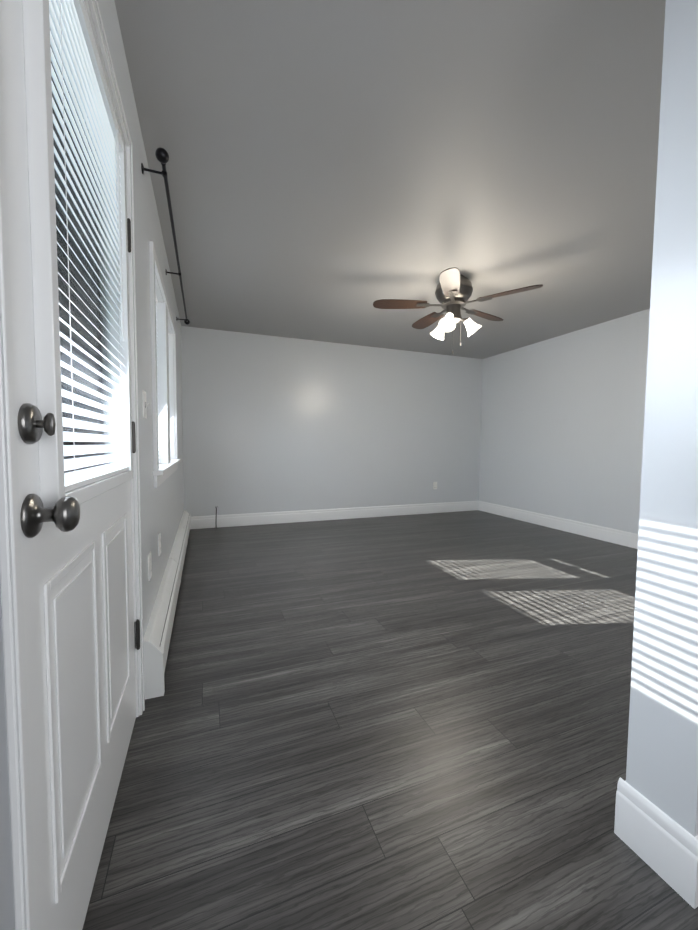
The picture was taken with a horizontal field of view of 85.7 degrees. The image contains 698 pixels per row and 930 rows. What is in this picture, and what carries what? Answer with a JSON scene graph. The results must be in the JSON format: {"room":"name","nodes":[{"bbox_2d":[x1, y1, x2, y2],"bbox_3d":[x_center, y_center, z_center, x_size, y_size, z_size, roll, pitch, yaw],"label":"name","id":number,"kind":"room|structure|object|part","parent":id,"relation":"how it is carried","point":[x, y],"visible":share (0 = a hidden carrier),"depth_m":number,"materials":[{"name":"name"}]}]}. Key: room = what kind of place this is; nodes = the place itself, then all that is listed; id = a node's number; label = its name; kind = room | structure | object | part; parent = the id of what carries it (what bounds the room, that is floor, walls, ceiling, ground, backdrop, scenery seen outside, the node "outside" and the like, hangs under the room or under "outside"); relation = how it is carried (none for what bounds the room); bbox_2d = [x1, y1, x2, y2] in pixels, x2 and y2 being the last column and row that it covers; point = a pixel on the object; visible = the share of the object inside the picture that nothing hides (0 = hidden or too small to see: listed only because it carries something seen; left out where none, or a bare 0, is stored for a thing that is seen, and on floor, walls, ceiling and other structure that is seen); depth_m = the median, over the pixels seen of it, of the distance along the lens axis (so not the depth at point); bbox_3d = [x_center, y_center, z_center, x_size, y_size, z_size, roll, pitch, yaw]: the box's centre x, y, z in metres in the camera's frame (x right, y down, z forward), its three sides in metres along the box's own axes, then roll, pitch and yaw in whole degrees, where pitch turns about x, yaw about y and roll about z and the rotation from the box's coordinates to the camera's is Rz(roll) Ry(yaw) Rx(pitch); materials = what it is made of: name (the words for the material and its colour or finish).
{"room":"empty living room","nodes":[
{"label":"empty living room","id":0,"kind":"room"},
{"bbox_2d":[0,0,183,929],"bbox_3d":[-0.762,-0.301,1.014,0.200,2.550,7.680,-1,3,-21],"label":"wall","id":1,"kind":"structure","parent":0,"point":[162,507],"depth_m":1.64,"materials":[{"name":"grey paint"}]},
{"bbox_2d":[0,0,139,929],"bbox_3d":[-0.650,-0.057,0.931,0.169,2.052,0.922,-1,3,-21],"label":"door","id":2,"kind":"structure","parent":1,"relation":"in","point":[77,574],"depth_m":0.75,"materials":[{"name":"white paint"}]},
{"bbox_3d":[-0.511,0.009,0.568,0.169,0.206,0.068,-1,3,-21],"label":"knob","id":3,"kind":"part","parent":2,"relation":"part of","materials":[{"name":"grey metal"}]},
{"bbox_3d":[-0.645,-0.472,0.894,0.005,1.035,0.640,-1,3,-21],"label":"glass panel","id":4,"kind":"part","parent":2,"relation":"part of","materials":[{"name":"clear glass"}]},
{"bbox_3d":[-0.607,-0.473,0.908,0.036,1.013,0.614,-1,3,-21],"label":"door blind rails","id":5,"kind":"part","parent":2,"relation":"part of","materials":[{"name":"white plastic"}]},
{"bbox_3d":[-0.799,-0.088,1.359,0.051,1.561,0.014,-1,3,-21],"label":"door hinge set","id":6,"kind":"part","parent":2,"relation":"part of","materials":[{"name":"black metal"}]},
{"bbox_2d":[0,0,144,929],"bbox_3d":[-0.708,-0.073,0.903,0.216,2.106,1.002,-1,3,-21],"label":"door frame","id":7,"kind":"structure","parent":1,"relation":"attached to","point":[11,582],"depth_m":0.50,"materials":[{"name":"white paint"}]},
{"bbox_2d":[142,391,147,418],"bbox_3d":[-0.882,-0.261,1.635,0.017,0.114,0.070,-1,3,-21],"label":"light switch","id":8,"kind":"object","parent":1,"relation":"attached to","point":[145,404],"visible":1,"depth_m":1.61,"materials":[{"name":"white plastic"}]},
{"bbox_2d":[148,552,151,580],"bbox_3d":[-0.914,0.464,1.729,0.008,0.114,0.070,-1,3,-21],"label":"electrical outlet","id":9,"kind":"object","parent":1,"relation":"attached to","point":[149,567],"visible":0.98,"depth_m":1.70,"materials":[{"name":"white plastic"}]},
{"bbox_2d":[158,533,160,555],"bbox_3d":[-1.057,0.443,2.102,0.008,0.114,0.070,-1,3,-21],"label":"electrical outlet","id":10,"kind":"object","parent":1,"relation":"attached to","point":[159,543],"visible":1,"depth_m":2.07,"materials":[{"name":"white plastic"}]},
{"bbox_2d":[149,241,180,487],"bbox_3d":[-1.335,-0.534,2.572,0.245,1.225,1.570,-1,3,-21],"label":"window","id":11,"kind":"structure","parent":1,"relation":"in","point":[157,374],"depth_m":2.51,"materials":[{"name":"white plastic"}]},
{"bbox_2d":[141,147,189,324],"bbox_3d":[-1.242,-1.376,2.682,0.117,0.059,2.400,-1,3,-21],"label":"curtain rod","id":12,"kind":"object","parent":1,"relation":"attached to","point":[162,155],"visible":1,"depth_m":1.87,"materials":[{"name":"black metal"}]},
{"bbox_2d":[143,510,190,698],"bbox_3d":[-1.367,0.741,3.020,0.077,0.240,3.211,-1,3,-21],"label":"baseboard heater","id":13,"kind":"object","parent":1,"relation":"attached to","point":[157,637],"visible":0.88,"depth_m":1.80,"materials":[{"name":"metal"}]},
{"bbox_2d":[181,326,482,516],"bbox_3d":[0.032,-0.529,5.314,4.354,2.550,0.200,-1,3,-21],"label":"wall","id":14,"kind":"structure","parent":0,"point":[275,424],"depth_m":5.05,"materials":[{"name":"grey paint"}]},
{"bbox_2d":[190,501,477,528],"bbox_3d":[0.059,0.674,5.280,4.354,0.152,0.014,-1,3,-21],"label":"baseboard","id":15,"kind":"structure","parent":14,"relation":"attached to","point":[230,520],"depth_m":5.12,"materials":[{"name":"white paint"}]},
{"bbox_2d":[82,510,697,929],"bbox_3d":[1.353,1.021,1.899,4.754,0.150,7.680,-1,3,-21],"label":"floor","id":16,"kind":"structure","parent":0,"point":[406,722],"depth_m":1.32,"materials":[{"name":"grey wood"}]},
{"bbox_2d":[114,0,665,358],"bbox_3d":[1.376,-1.525,1.760,4.354,0.150,7.280,-1,3,-21],"label":"ceiling","id":17,"kind":"structure","parent":0,"point":[335,169],"depth_m":1.80,"materials":[{"name":"paint"}]},
{"bbox_2d":[373,267,542,353],"bbox_3d":[0.852,-1.217,3.151,1.270,0.626,1.233,-1,3,-21],"label":"ceiling fan","id":18,"kind":"object","parent":17,"relation":"hanging from","point":[453,290],"visible":1,"depth_m":3.04,"materials":[{"name":"brown wood"}]},
{"bbox_2d":[479,309,649,533],"bbox_3d":[3.493,-0.353,2.638,0.200,2.550,7.680,-1,3,-21],"label":"wall","id":19,"kind":"structure","parent":0,"point":[562,425],"depth_m":4.51,"materials":[{"name":"grey paint"}]},
{"bbox_2d":[478,501,637,548],"bbox_3d":[2.846,0.764,4.067,0.014,0.152,4.232,-1,3,-21],"label":"baseboard","id":20,"kind":"structure","parent":19,"relation":"attached to","point":[620,537],"depth_m":4.57,"materials":[{"name":"white paint"}]},
{"bbox_2d":[626,0,697,836],"bbox_3d":[2.206,-0.222,1.417,3.078,2.400,0.150,-1,3,-21],"label":"wall","id":21,"kind":"structure","parent":0,"point":[662,763],"depth_m":0.89,"materials":[{"name":"grey paint"}]},
{"bbox_2d":[614,777,677,860],"bbox_3d":[2.149,0.896,1.533,3.058,0.152,0.042,-1,3,-21],"label":"baseboard","id":22,"kind":"structure","parent":21,"relation":"attached to","point":[661,843],"depth_m":0.95,"materials":[{"name":"white paint"}]},
{"bbox_2d":[670,824,697,908],"bbox_3d":[2.218,0.904,1.399,3.092,0.152,0.014,-1,3,-21],"label":"baseboard","id":23,"kind":"structure","parent":21,"relation":"attached to","point":[685,844],"depth_m":0.86,"materials":[{"name":"white paint"}]}
]}

